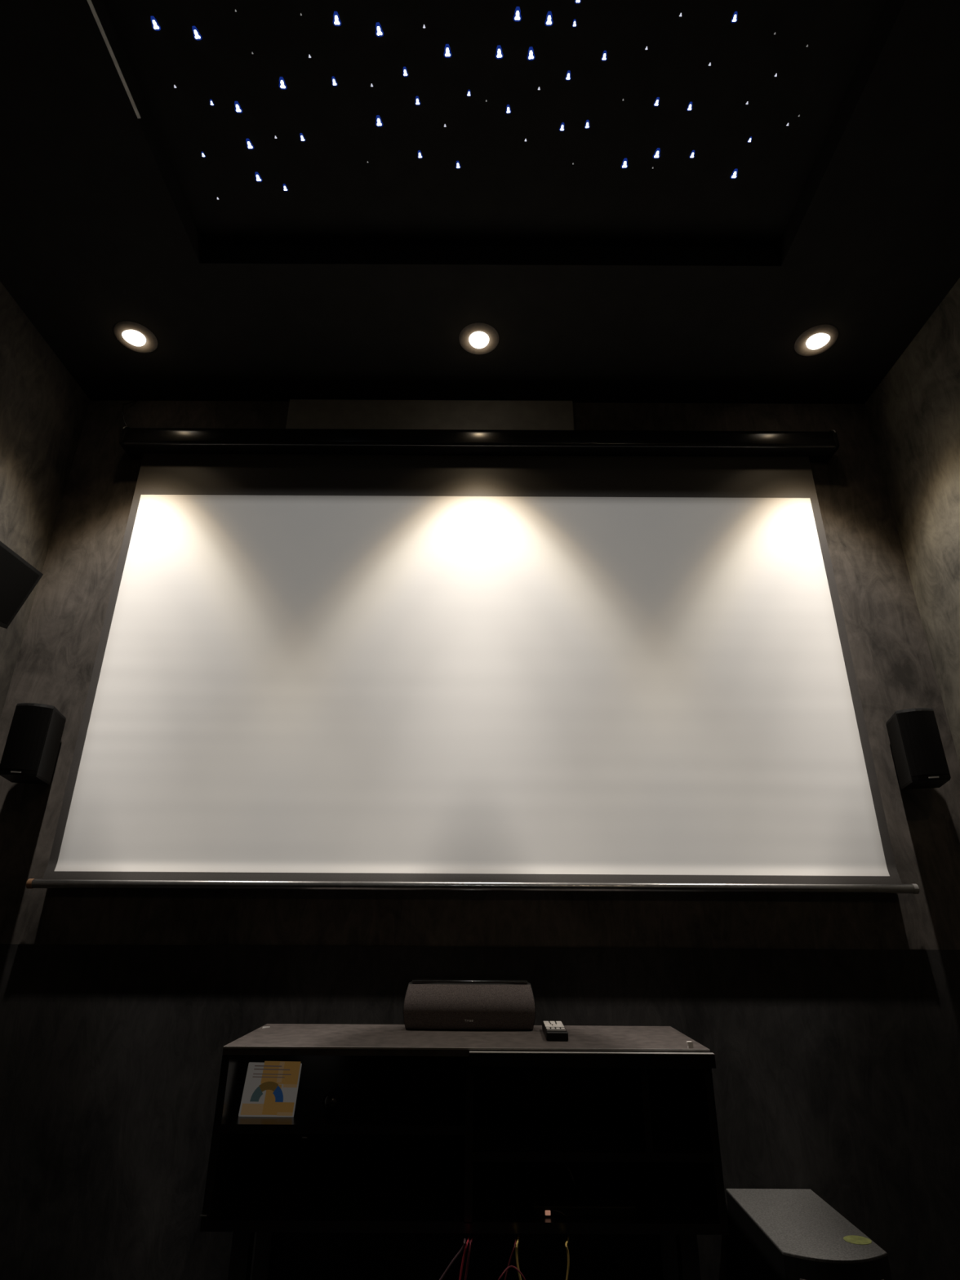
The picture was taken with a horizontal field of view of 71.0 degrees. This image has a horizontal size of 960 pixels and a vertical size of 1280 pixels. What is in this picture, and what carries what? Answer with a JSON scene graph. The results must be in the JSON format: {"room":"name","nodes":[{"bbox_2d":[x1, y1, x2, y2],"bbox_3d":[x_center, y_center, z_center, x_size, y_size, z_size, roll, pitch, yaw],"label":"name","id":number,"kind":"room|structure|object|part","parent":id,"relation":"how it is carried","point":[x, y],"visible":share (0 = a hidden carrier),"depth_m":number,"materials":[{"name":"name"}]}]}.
{"room":"home theater","nodes":[
{"label":"home theater","id":0,"kind":"room"},
{"bbox_2d":[0,281,90,718],"bbox_3d":[-1.703,-0.587,0.043,0.120,3.300,4.840,0,-22,0],"label":"wall","id":1,"kind":"structure","parent":0,"point":[43,409],"depth_m":2.45,"materials":[{"name":"paint"}]},
{"bbox_2d":[0,541,43,628],"bbox_3d":[-1.569,-0.203,2.117,0.147,0.226,0.330,0,-22,0],"label":"speaker","id":2,"kind":"object","parent":1,"relation":"attached to","point":[19,578],"visible":1,"depth_m":2.20},
{"bbox_2d":[0,0,959,404],"bbox_3d":[-0.010,-2.008,0.624,3.249,0.210,4.840,0,-22,0],"label":"ceiling","id":3,"kind":"structure","parent":0,"point":[679,279],"depth_m":2.06,"materials":[{"name":"black paint"}]},
{"bbox_2d":[86,0,140,118],"bbox_3d":[-0.923,-1.917,0.594,0.008,0.004,2.657,0,-22,0],"label":"trim","id":4,"kind":"structure","parent":3,"relation":"attached to","point":[91,5],"depth_m":1.69,"materials":[{"name":"grey metal"}]},
{"bbox_2d":[113,320,157,352],"bbox_3d":[-1.287,-1.119,2.512,0.150,0.026,0.150,0,-22,0],"label":"recessed light","id":5,"kind":"object","parent":3,"relation":"in","point":[132,335],"visible":1,"depth_m":2.50,"materials":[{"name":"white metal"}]},
{"bbox_3d":[-1.292,-1.120,2.510,0.081,0.026,0.074,0,-22,0],"label":"bulb","id":6,"kind":"part","parent":5,"relation":"part of","materials":[{"name":"white glass"}]},
{"bbox_2d":[150,16,160,31],"bbox_3d":[-0.822,-1.557,1.700,0.021,0.003,0.030,0,-22,2],"label":"recessed light","id":7,"kind":"object","parent":3,"relation":"in","point":[155,25],"visible":1,"depth_m":1.70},
{"bbox_2d":[191,26,201,39],"bbox_3d":[-0.725,-1.549,1.718,0.021,0.003,0.030,-1,-22,4],"label":"recessed light","id":8,"kind":"object","parent":3,"relation":"in","point":[197,36],"visible":1,"depth_m":1.72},
{"bbox_2d":[209,99,214,106],"bbox_3d":[-0.744,-1.490,1.866,0.012,0.002,0.016,2,-22,-5],"label":"recessed light","id":9,"kind":"object","parent":3,"relation":"in","point":[211,103],"visible":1,"depth_m":1.87,"materials":[{"name":"white"}]},
{"bbox_2d":[234,101,242,113],"bbox_3d":[-0.675,-1.484,1.876,0.021,0.003,0.030,1,-22,-1],"label":"recessed light","id":10,"kind":"object","parent":3,"relation":"in","point":[237,108],"visible":1,"depth_m":1.88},
{"bbox_2d":[245,138,253,149],"bbox_3d":[-0.674,-1.448,1.966,0.021,0.003,0.030,-1,-22,4],"label":"recessed light","id":11,"kind":"object","parent":3,"relation":"in","point":[250,146],"visible":1,"depth_m":1.97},
{"bbox_2d":[254,172,262,182],"bbox_3d":[-0.678,-1.412,2.054,0.021,0.003,0.030,0,-22,2],"label":"recessed light","id":12,"kind":"object","parent":3,"relation":"in","point":[258,178],"visible":1,"depth_m":2.06,"materials":[{"name":"white"}]},
{"bbox_2d":[279,76,286,89],"bbox_3d":[-0.535,-1.506,1.821,0.021,0.003,0.030,2,-22,-4],"label":"recessed light","id":13,"kind":"object","parent":3,"relation":"in","point":[282,85],"visible":1,"depth_m":1.82,"materials":[{"name":"white"}]},
{"bbox_2d":[283,183,288,191],"bbox_3d":[-0.604,-1.400,2.083,0.015,0.002,0.023,0,-22,0],"label":"recessed light","id":14,"kind":"object","parent":3,"relation":"in","point":[285,188],"visible":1,"depth_m":2.08,"materials":[{"name":"white glass"}]},
{"bbox_2d":[299,133,305,141],"bbox_3d":[-0.515,-1.454,1.948,0.015,0.002,0.023,-1,-22,4],"label":"recessed light","id":15,"kind":"object","parent":3,"relation":"in","point":[302,138],"visible":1,"depth_m":1.95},
{"bbox_2d":[331,76,337,86],"bbox_3d":[-0.394,-1.507,1.817,0.015,0.002,0.023,-1,-22,4],"label":"recessed light","id":16,"kind":"object","parent":3,"relation":"in","point":[334,81],"visible":1,"depth_m":1.82,"materials":[{"name":"white"}]},
{"bbox_2d":[333,11,341,26],"bbox_3d":[-0.360,-1.558,1.689,0.021,0.003,0.030,1,-22,-1],"label":"recessed light","id":17,"kind":"object","parent":3,"relation":"in","point":[336,21],"visible":1,"depth_m":1.69,"materials":[{"name":"white glass"}]},
{"bbox_2d":[375,115,382,126],"bbox_3d":[-0.287,-1.469,1.907,0.021,0.003,0.030,-1,-22,2],"label":"recessed light","id":18,"kind":"object","parent":3,"relation":"in","point":[379,122],"visible":1,"depth_m":1.91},
{"bbox_2d":[375,22,383,36],"bbox_3d":[-0.257,-1.550,1.710,0.021,0.003,0.030,-2,-22,5],"label":"recessed light","id":19,"kind":"object","parent":3,"relation":"in","point":[379,32],"visible":1,"depth_m":1.71,"materials":[{"name":"white"}]},
{"bbox_2d":[402,66,408,76],"bbox_3d":[-0.200,-1.515,1.795,0.015,0.002,0.023,-1,-22,3],"label":"recessed light","id":20,"kind":"object","parent":3,"relation":"in","point":[405,73],"visible":1,"depth_m":1.80,"materials":[{"name":"white"}]},
{"bbox_2d":[414,96,420,105],"bbox_3d":[-0.173,-1.489,1.859,0.015,0.002,0.023,0,-22,1],"label":"recessed light","id":21,"kind":"object","parent":3,"relation":"in","point":[417,102],"visible":1,"depth_m":1.86,"materials":[{"name":"white glass"}]},
{"bbox_2d":[417,150,422,158],"bbox_3d":[-0.178,-1.435,1.990,0.015,0.002,0.023,-2,-22,5],"label":"recessed light","id":22,"kind":"object","parent":3,"relation":"in","point":[420,155],"visible":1,"depth_m":1.99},
{"bbox_2d":[444,44,451,57],"bbox_3d":[-0.085,-1.532,1.751,0.021,0.003,0.030,0,-22,1],"label":"recessed light","id":23,"kind":"object","parent":3,"relation":"in","point":[447,54],"visible":1,"depth_m":1.75,"materials":[{"name":"white"}]},
{"bbox_2d":[455,160,460,168],"bbox_3d":[-0.066,-1.424,2.017,0.015,0.002,0.023,-2,-22,5],"label":"recessed light","id":24,"kind":"object","parent":3,"relation":"in","point":[458,166],"visible":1,"depth_m":2.02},
{"bbox_2d":[466,89,471,96],"bbox_3d":[-0.030,-1.495,1.841,0.012,0.002,0.016,3,-22,-5],"label":"recessed light","id":25,"kind":"object","parent":3,"relation":"in","point":[468,94],"visible":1,"depth_m":1.84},
{"bbox_2d":[458,322,498,354],"bbox_3d":[-0.004,-1.113,2.510,0.150,0.026,0.150,0,-22,0],"label":"recessed light","id":26,"kind":"object","parent":3,"relation":"in","point":[478,338],"visible":1,"depth_m":2.50,"materials":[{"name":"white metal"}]},
{"bbox_3d":[-0.004,-1.113,2.510,0.077,0.026,0.077,0,-22,0],"label":"bulb","id":27,"kind":"part","parent":26,"relation":"part of","materials":[{"name":"white glass"}]},
{"bbox_2d":[495,44,503,58],"bbox_3d":[0.050,-1.530,1.753,0.021,0.003,0.030,-2,-22,5],"label":"recessed light","id":28,"kind":"object","parent":3,"relation":"in","point":[499,55],"visible":1,"depth_m":1.75,"materials":[{"name":"white glass"}]},
{"bbox_2d":[506,104,511,113],"bbox_3d":[0.079,-1.480,1.877,0.015,0.002,0.023,-2,-22,5],"label":"recessed light","id":29,"kind":"object","parent":3,"relation":"in","point":[508,108],"visible":1,"depth_m":1.88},
{"bbox_2d":[513,6,521,21],"bbox_3d":[0.094,-1.560,1.679,0.021,0.003,0.030,0,-22,0],"label":"recessed light","id":30,"kind":"object","parent":3,"relation":"in","point":[517,17],"visible":1,"depth_m":1.68,"materials":[{"name":"white glass"}]},
{"bbox_2d":[527,46,534,60],"bbox_3d":[0.133,-1.528,1.755,0.021,0.003,0.030,-2,-22,5],"label":"recessed light","id":31,"kind":"object","parent":3,"relation":"in","point":[531,56],"visible":1,"depth_m":1.76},
{"bbox_2d":[544,11,553,26],"bbox_3d":[0.173,-1.556,1.687,0.021,0.003,0.030,0,-22,2],"label":"recessed light","id":32,"kind":"object","parent":3,"relation":"in","point":[548,21],"visible":1,"depth_m":1.69,"materials":[{"name":"white"}]},
{"bbox_2d":[559,122,564,131],"bbox_3d":[0.235,-1.462,1.919,0.015,0.002,0.023,2,-22,-3],"label":"recessed light","id":33,"kind":"object","parent":3,"relation":"in","point":[562,128],"visible":1,"depth_m":1.92,"materials":[{"name":"white"}]},
{"bbox_2d":[564,70,570,80],"bbox_3d":[0.237,-1.510,1.801,0.015,0.002,0.023,1,-22,-2],"label":"recessed light","id":34,"kind":"object","parent":3,"relation":"in","point":[567,77],"visible":1,"depth_m":1.80,"materials":[{"name":"white"}]},
{"bbox_2d":[572,18,577,26],"bbox_3d":[0.238,-1.553,1.695,0.012,0.002,0.016,-2,-22,5],"label":"recessed light","id":35,"kind":"object","parent":3,"relation":"in","point":[574,24],"visible":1,"depth_m":1.70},
{"bbox_2d":[574,0,581,4],"bbox_3d":[0.241,-1.572,1.648,0.015,0.002,0.023,0,-22,0],"label":"recessed light","id":36,"kind":"object","parent":3,"relation":"in","point":[577,2],"visible":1,"depth_m":1.65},
{"bbox_2d":[584,120,590,128],"bbox_3d":[0.305,-1.464,1.912,0.015,0.002,0.023,-1,-22,4],"label":"recessed light","id":37,"kind":"object","parent":3,"relation":"in","point":[587,126],"visible":1,"depth_m":1.91,"materials":[{"name":"white"}]},
{"bbox_2d":[600,50,607,61],"bbox_3d":[0.326,-1.526,1.759,0.015,0.002,0.023,0,-22,1],"label":"recessed light","id":38,"kind":"object","parent":3,"relation":"in","point":[604,58],"visible":1,"depth_m":1.76,"materials":[{"name":"white glass"}]},
{"bbox_2d":[621,158,627,168],"bbox_3d":[0.433,-1.423,2.011,0.021,0.003,0.030,-1,-22,3],"label":"recessed light","id":39,"kind":"object","parent":3,"relation":"in","point":[624,165],"visible":1,"depth_m":2.01,"materials":[{"name":"white"}]},
{"bbox_2d":[653,147,660,158],"bbox_3d":[0.523,-1.433,1.984,0.021,0.003,0.030,1,-22,-2],"label":"recessed light","id":40,"kind":"object","parent":3,"relation":"in","point":[656,155],"visible":1,"depth_m":1.98,"materials":[{"name":"white"}]},
{"bbox_2d":[653,97,659,106],"bbox_3d":[0.489,-1.485,1.858,0.015,0.002,0.023,2,-22,-4],"label":"recessed light","id":41,"kind":"object","parent":3,"relation":"in","point":[656,102],"visible":1,"depth_m":1.86,"materials":[{"name":"white"}]},
{"bbox_2d":[686,102,692,111],"bbox_3d":[0.583,-1.480,1.868,0.015,0.002,0.023,-1,-22,2],"label":"recessed light","id":42,"kind":"object","parent":3,"relation":"in","point":[690,105],"visible":1,"depth_m":1.87,"materials":[{"name":"white"}]},
{"bbox_2d":[688,150,694,158],"bbox_3d":[0.627,-1.432,1.986,0.015,0.002,0.023,0,-22,1],"label":"recessed light","id":43,"kind":"object","parent":3,"relation":"in","point":[692,154],"visible":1,"depth_m":1.99,"materials":[{"name":"white"}]},
{"bbox_2d":[730,168,737,178],"bbox_3d":[0.771,-1.410,2.037,0.021,0.003,0.030,-1,-22,2],"label":"recessed light","id":44,"kind":"object","parent":3,"relation":"in","point":[734,175],"visible":1,"depth_m":2.04,"materials":[{"name":"white glass"}]},
{"bbox_2d":[731,11,737,22],"bbox_3d":[0.637,-1.556,1.682,0.015,0.002,0.023,-2,-22,5],"label":"recessed light","id":45,"kind":"object","parent":3,"relation":"in","point":[734,20],"visible":1,"depth_m":1.68,"materials":[{"name":"white"}]},
{"bbox_2d":[794,324,838,355],"bbox_3d":[1.255,-1.106,2.508,0.150,0.026,0.150,0,-22,0],"label":"recessed light","id":46,"kind":"object","parent":3,"relation":"in","point":[822,337],"visible":1,"depth_m":2.49,"materials":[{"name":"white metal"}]},
{"bbox_3d":[1.260,-1.106,2.507,0.081,0.026,0.074,0,-22,0],"label":"bulb","id":47,"kind":"part","parent":46,"relation":"part of","materials":[{"name":"white glass"}]},
{"bbox_2d":[0,400,959,949],"bbox_3d":[-0.020,0.358,2.338,3.489,3.300,0.120,0,-22,0],"label":"wall","id":48,"kind":"structure","parent":0,"point":[894,668],"depth_m":2.18,"materials":[{"name":"paint"}]},
{"bbox_2d":[0,702,66,784],"bbox_3d":[-1.442,0.339,2.178,0.112,0.228,0.228,7,-23,-17],"label":"wall speaker","id":49,"kind":"object","parent":48,"relation":"attached to","point":[33,743],"visible":1,"depth_m":2.10,"materials":[{"name":"black plastic"}]},
{"bbox_2d":[0,706,52,771],"bbox_3d":[-1.412,0.304,2.092,0.099,0.198,0.022,7,-23,-17],"label":"grille","id":50,"kind":"object","parent":49,"relation":"attached to","point":[26,742],"depth_m":2.09,"materials":[{"name":"black fabric"}]},
{"bbox_2d":[285,399,573,430],"bbox_3d":[-0.205,-0.913,2.783,1.183,0.189,0.014,0,-22,0],"label":"board","id":51,"kind":"object","parent":48,"relation":"attached to","point":[302,413],"visible":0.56,"depth_m":2.78,"materials":[{"name":"black wood"}]},
{"bbox_2d":[26,426,919,893],"bbox_3d":[-0.008,-0.032,2.371,2.798,1.718,0.104,0,-22,0],"label":"projector screen","id":52,"kind":"object","parent":48,"relation":"attached to","point":[326,659],"visible":1,"depth_m":2.32,"materials":[{"name":"white fabric"}]},
{"bbox_3d":[-0.003,-0.782,2.678,2.774,0.090,0.101,0,-22,0],"label":"casing","id":53,"kind":"part","parent":52,"relation":"part of","materials":[{"name":"black metal"}]},
{"bbox_2d":[0,943,959,1279],"bbox_3d":[-0.027,1.396,1.848,3.249,1.008,0.004,0,-22,0],"label":"wall","id":54,"kind":"structure","parent":48,"relation":"attached to","point":[836,1076],"depth_m":1.91,"materials":[{"name":"paint"}]},
{"bbox_2d":[885,707,951,789],"bbox_3d":[1.410,0.355,2.175,0.112,0.228,0.228,-8,-23,19],"label":"wall speaker","id":55,"kind":"object","parent":48,"relation":"attached to","point":[913,734],"visible":1,"depth_m":2.10,"materials":[{"name":"black plastic"}]},
{"bbox_2d":[897,711,949,776],"bbox_3d":[1.377,0.320,2.091,0.099,0.198,0.022,-8,-23,19],"label":"grille","id":56,"kind":"object","parent":55,"relation":"attached to","point":[924,754],"depth_m":2.09,"materials":[{"name":"black fabric"}]},
{"bbox_2d":[864,277,959,764],"bbox_3d":[1.666,-0.568,0.039,0.120,3.300,4.840,0,-22,0],"label":"wall","id":57,"kind":"structure","parent":0,"point":[913,414],"depth_m":2.40,"materials":[{"name":"paint"}]},
{"bbox_3d":[-0.028,1.006,-0.604,3.489,0.120,5.080,0,-22,0],"label":"floor","id":58,"kind":"structure","parent":0,"visible":0},
{"bbox_2d":[199,1023,728,1279],"bbox_3d":[-0.035,1.419,1.631,1.182,0.801,0.380,0,-22,0],"label":"media cabinet","id":59,"kind":"object","parent":58,"relation":"on","point":[430,1131],"depth_m":1.67,"materials":[{"name":"wood"}]},
{"bbox_3d":[-0.611,1.222,1.722,0.018,0.338,0.360,0,-22,0],"label":"panel","id":60,"kind":"part","parent":59,"relation":"part of","materials":[{"name":"black wood"}]},
{"bbox_3d":[-0.552,1.556,1.504,0.040,0.445,0.040,0,-22,0],"label":"leg","id":61,"kind":"part","parent":59,"relation":"part of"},
{"bbox_3d":[-0.554,1.141,1.636,0.052,0.023,0.001,1,-39,0],"label":"tan panel","id":62,"kind":"part","parent":59,"relation":"part of","materials":[{"name":"paper"}]},
{"bbox_3d":[-0.553,1.636,1.698,0.040,0.445,0.040,0,-22,0],"label":"leg","id":63,"kind":"part","parent":59,"relation":"part of","materials":[{"name":"black wood"}]},
{"bbox_3d":[-0.517,1.110,1.665,0.135,0.112,0.036,0,-22,0],"label":"picture panel","id":64,"kind":"part","parent":59,"relation":"part of","materials":[{"name":"paper"}]},
{"bbox_3d":[-0.510,1.126,1.649,0.036,0.062,0.001,1,-39,0],"label":"orange panel","id":65,"kind":"part","parent":59,"relation":"part of","materials":[{"name":"orange paper"}]},
{"label":"orange panel","id":66,"kind":"part","parent":59,"relation":"part of","materials":[{"name":"orange paper"}]},
{"bbox_3d":[-0.499,1.082,1.685,0.012,0.044,0.001,1,-39,0],"label":"tan panel","id":67,"kind":"part","parent":59,"relation":"part of","materials":[{"name":"beige paper"}]},
{"bbox_3d":[-0.473,1.149,1.631,0.038,0.007,0.001,1,-39,0],"label":"tan panel","id":68,"kind":"part","parent":59,"relation":"part of","materials":[{"name":"beige paper"}]},
{"bbox_3d":[-0.473,1.138,1.639,0.038,0.020,0.001,1,-39,0],"label":"orange panel","id":69,"kind":"part","parent":59,"relation":"part of","materials":[{"name":"orange paper"}]},
{"bbox_3d":[-0.470,1.104,1.667,0.034,0.007,0.001,1,-40,0],"label":"tan panel","id":70,"kind":"part","parent":59,"relation":"part of","materials":[{"name":"beige paper"}]},
{"bbox_2d":[322,1090,340,1111],"bbox_3d":[-0.370,1.151,1.679,0.044,0.044,0.044,0,-22,0],"label":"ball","id":71,"kind":"object","parent":59,"relation":"on","point":[331,1100],"visible":1,"depth_m":1.67,"materials":[{"name":"black"}]},
{"bbox_2d":[220,1088,466,1134],"bbox_3d":[-0.318,1.205,1.727,0.568,0.018,0.348,0,-22,0],"label":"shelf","id":72,"kind":"object","parent":59,"relation":"attached to","point":[362,1111],"depth_m":1.64,"materials":[{"name":"black wood"}]},
{"bbox_2d":[439,1233,466,1279],"bbox_3d":[-0.103,1.508,1.404,0.143,0.445,0.122,0,-22,0],"label":"cable","id":73,"kind":"object","parent":59,"relation":"hanging from","point":[464,1234],"visible":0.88,"depth_m":1.43,"materials":[{"name":"black rubber"}]},
{"bbox_2d":[458,1233,469,1279],"bbox_3d":[-0.029,1.512,1.404,0.037,0.439,0.117,-7,-23,17],"label":"hanging cable","id":74,"kind":"object","parent":59,"relation":"hanging from","point":[468,1240],"visible":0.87,"depth_m":1.43,"materials":[{"name":"red plastic"}]},
{"bbox_3d":[-0.034,1.282,1.888,1.137,0.318,0.008,0,-22,0],"label":"panel","id":75,"kind":"part","parent":59,"relation":"part of","materials":[{"name":"black wood"}]},
{"bbox_2d":[464,1233,473,1279],"bbox_3d":[-0.023,1.516,1.408,0.036,0.434,0.107,-8,-24,20],"label":"cable","id":76,"kind":"object","parent":59,"relation":"hanging from","point":[472,1238],"visible":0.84,"depth_m":1.44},
{"bbox_2d":[403,977,535,1030],"bbox_3d":[-0.030,1.038,1.920,0.368,0.123,0.111,0,-22,0],"label":"speaker","id":77,"kind":"object","parent":59,"relation":"on","point":[429,1003],"visible":1,"depth_m":1.87},
{"bbox_3d":[-0.029,0.989,1.953,0.330,0.006,0.080,0,-22,0],"label":"panel","id":78,"kind":"part","parent":77,"relation":"part of","materials":[{"name":"black plastic"}]},
{"bbox_2d":[504,1233,516,1279],"bbox_3d":[0.071,1.513,1.400,0.048,0.434,0.119,-12,-25,27],"label":"cable","id":79,"kind":"object","parent":59,"relation":"hanging from","point":[513,1251],"visible":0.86,"depth_m":1.44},
{"bbox_2d":[515,1233,521,1279],"bbox_3d":[0.094,1.514,1.406,0.038,0.438,0.115,0,-22,0],"label":"hanging cable","id":80,"kind":"object","parent":59,"relation":"hanging from","point":[517,1240],"visible":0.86,"depth_m":1.43,"materials":[{"name":"yellow plastic"}]},
{"bbox_2d":[545,1210,550,1215],"bbox_3d":[0.154,1.299,1.527,0.012,0.008,0.004,0,-22,0],"label":"switch","id":81,"kind":"object","parent":59,"relation":"attached to","point":[547,1212],"depth_m":1.52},
{"bbox_2d":[542,1021,568,1041],"bbox_3d":[0.200,1.046,1.804,0.056,0.023,0.190,0,-22,1],"label":"remote control","id":82,"kind":"object","parent":59,"relation":"on","point":[553,1030],"visible":1,"depth_m":1.74,"materials":[{"name":"black plastic"}]},
{"bbox_2d":[564,1234,568,1279],"bbox_3d":[0.191,1.513,1.403,0.033,0.438,0.119,-8,-24,21],"label":"hanging cable","id":83,"kind":"object","parent":59,"relation":"hanging from","point":[567,1241],"visible":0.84,"depth_m":1.43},
{"bbox_3d":[0.237,1.307,1.550,0.235,0.020,0.054,0,-22,0],"label":"power strip","id":84,"kind":"part","parent":59,"relation":"part of","materials":[{"name":"black plastic"}]},
{"bbox_3d":[0.267,1.002,1.605,0.584,0.028,0.017,0,-22,0],"label":"drawer","id":85,"kind":"part","parent":59,"relation":"part of","materials":[{"name":"black wood"}]},
{"bbox_2d":[472,1111,713,1162],"bbox_3d":[0.259,1.254,1.707,0.551,0.018,0.348,0,-22,0],"label":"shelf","id":86,"kind":"object","parent":59,"relation":"attached to","point":[597,1136],"depth_m":1.64,"materials":[{"name":"black wood"}]},
{"bbox_3d":[0.480,1.641,1.697,0.040,0.445,0.040,0,-22,0],"label":"leg","id":87,"kind":"part","parent":59,"relation":"part of","materials":[{"name":"black"}]},
{"bbox_3d":[0.480,1.562,1.502,0.040,0.445,0.040,0,-22,0],"label":"leg","id":88,"kind":"part","parent":59,"relation":"part of","materials":[{"name":"black wood"}]},
{"bbox_2d":[686,1040,693,1048],"bbox_3d":[0.511,0.986,1.639,0.013,0.014,0.008,0,-22,0],"label":"peg","id":89,"kind":"object","parent":59,"relation":"on","point":[690,1045],"visible":1,"depth_m":1.64,"materials":[{"name":"silver metal"}]},
{"bbox_3d":[0.543,1.228,1.720,0.018,0.338,0.360,0,-22,0],"label":"panel","id":90,"kind":"part","parent":59,"relation":"part of","materials":[{"name":"black wood"}]},
{"bbox_2d":[497,1265,525,1279],"bbox_3d":[0.066,1.509,1.347,0.083,0.399,0.014,0,-22,0],"label":"cable","id":91,"kind":"object","parent":58,"relation":"on","point":[510,1266],"visible":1,"depth_m":1.42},
{"bbox_2d":[725,1188,892,1279],"bbox_3d":[0.774,1.593,1.542,0.228,0.421,0.408,0,-22,0],"label":"subwoofer","id":92,"kind":"object","parent":58,"relation":"on","point":[776,1233],"visible":1,"depth_m":1.57,"materials":[{"name":"black plastic"}]}
]}

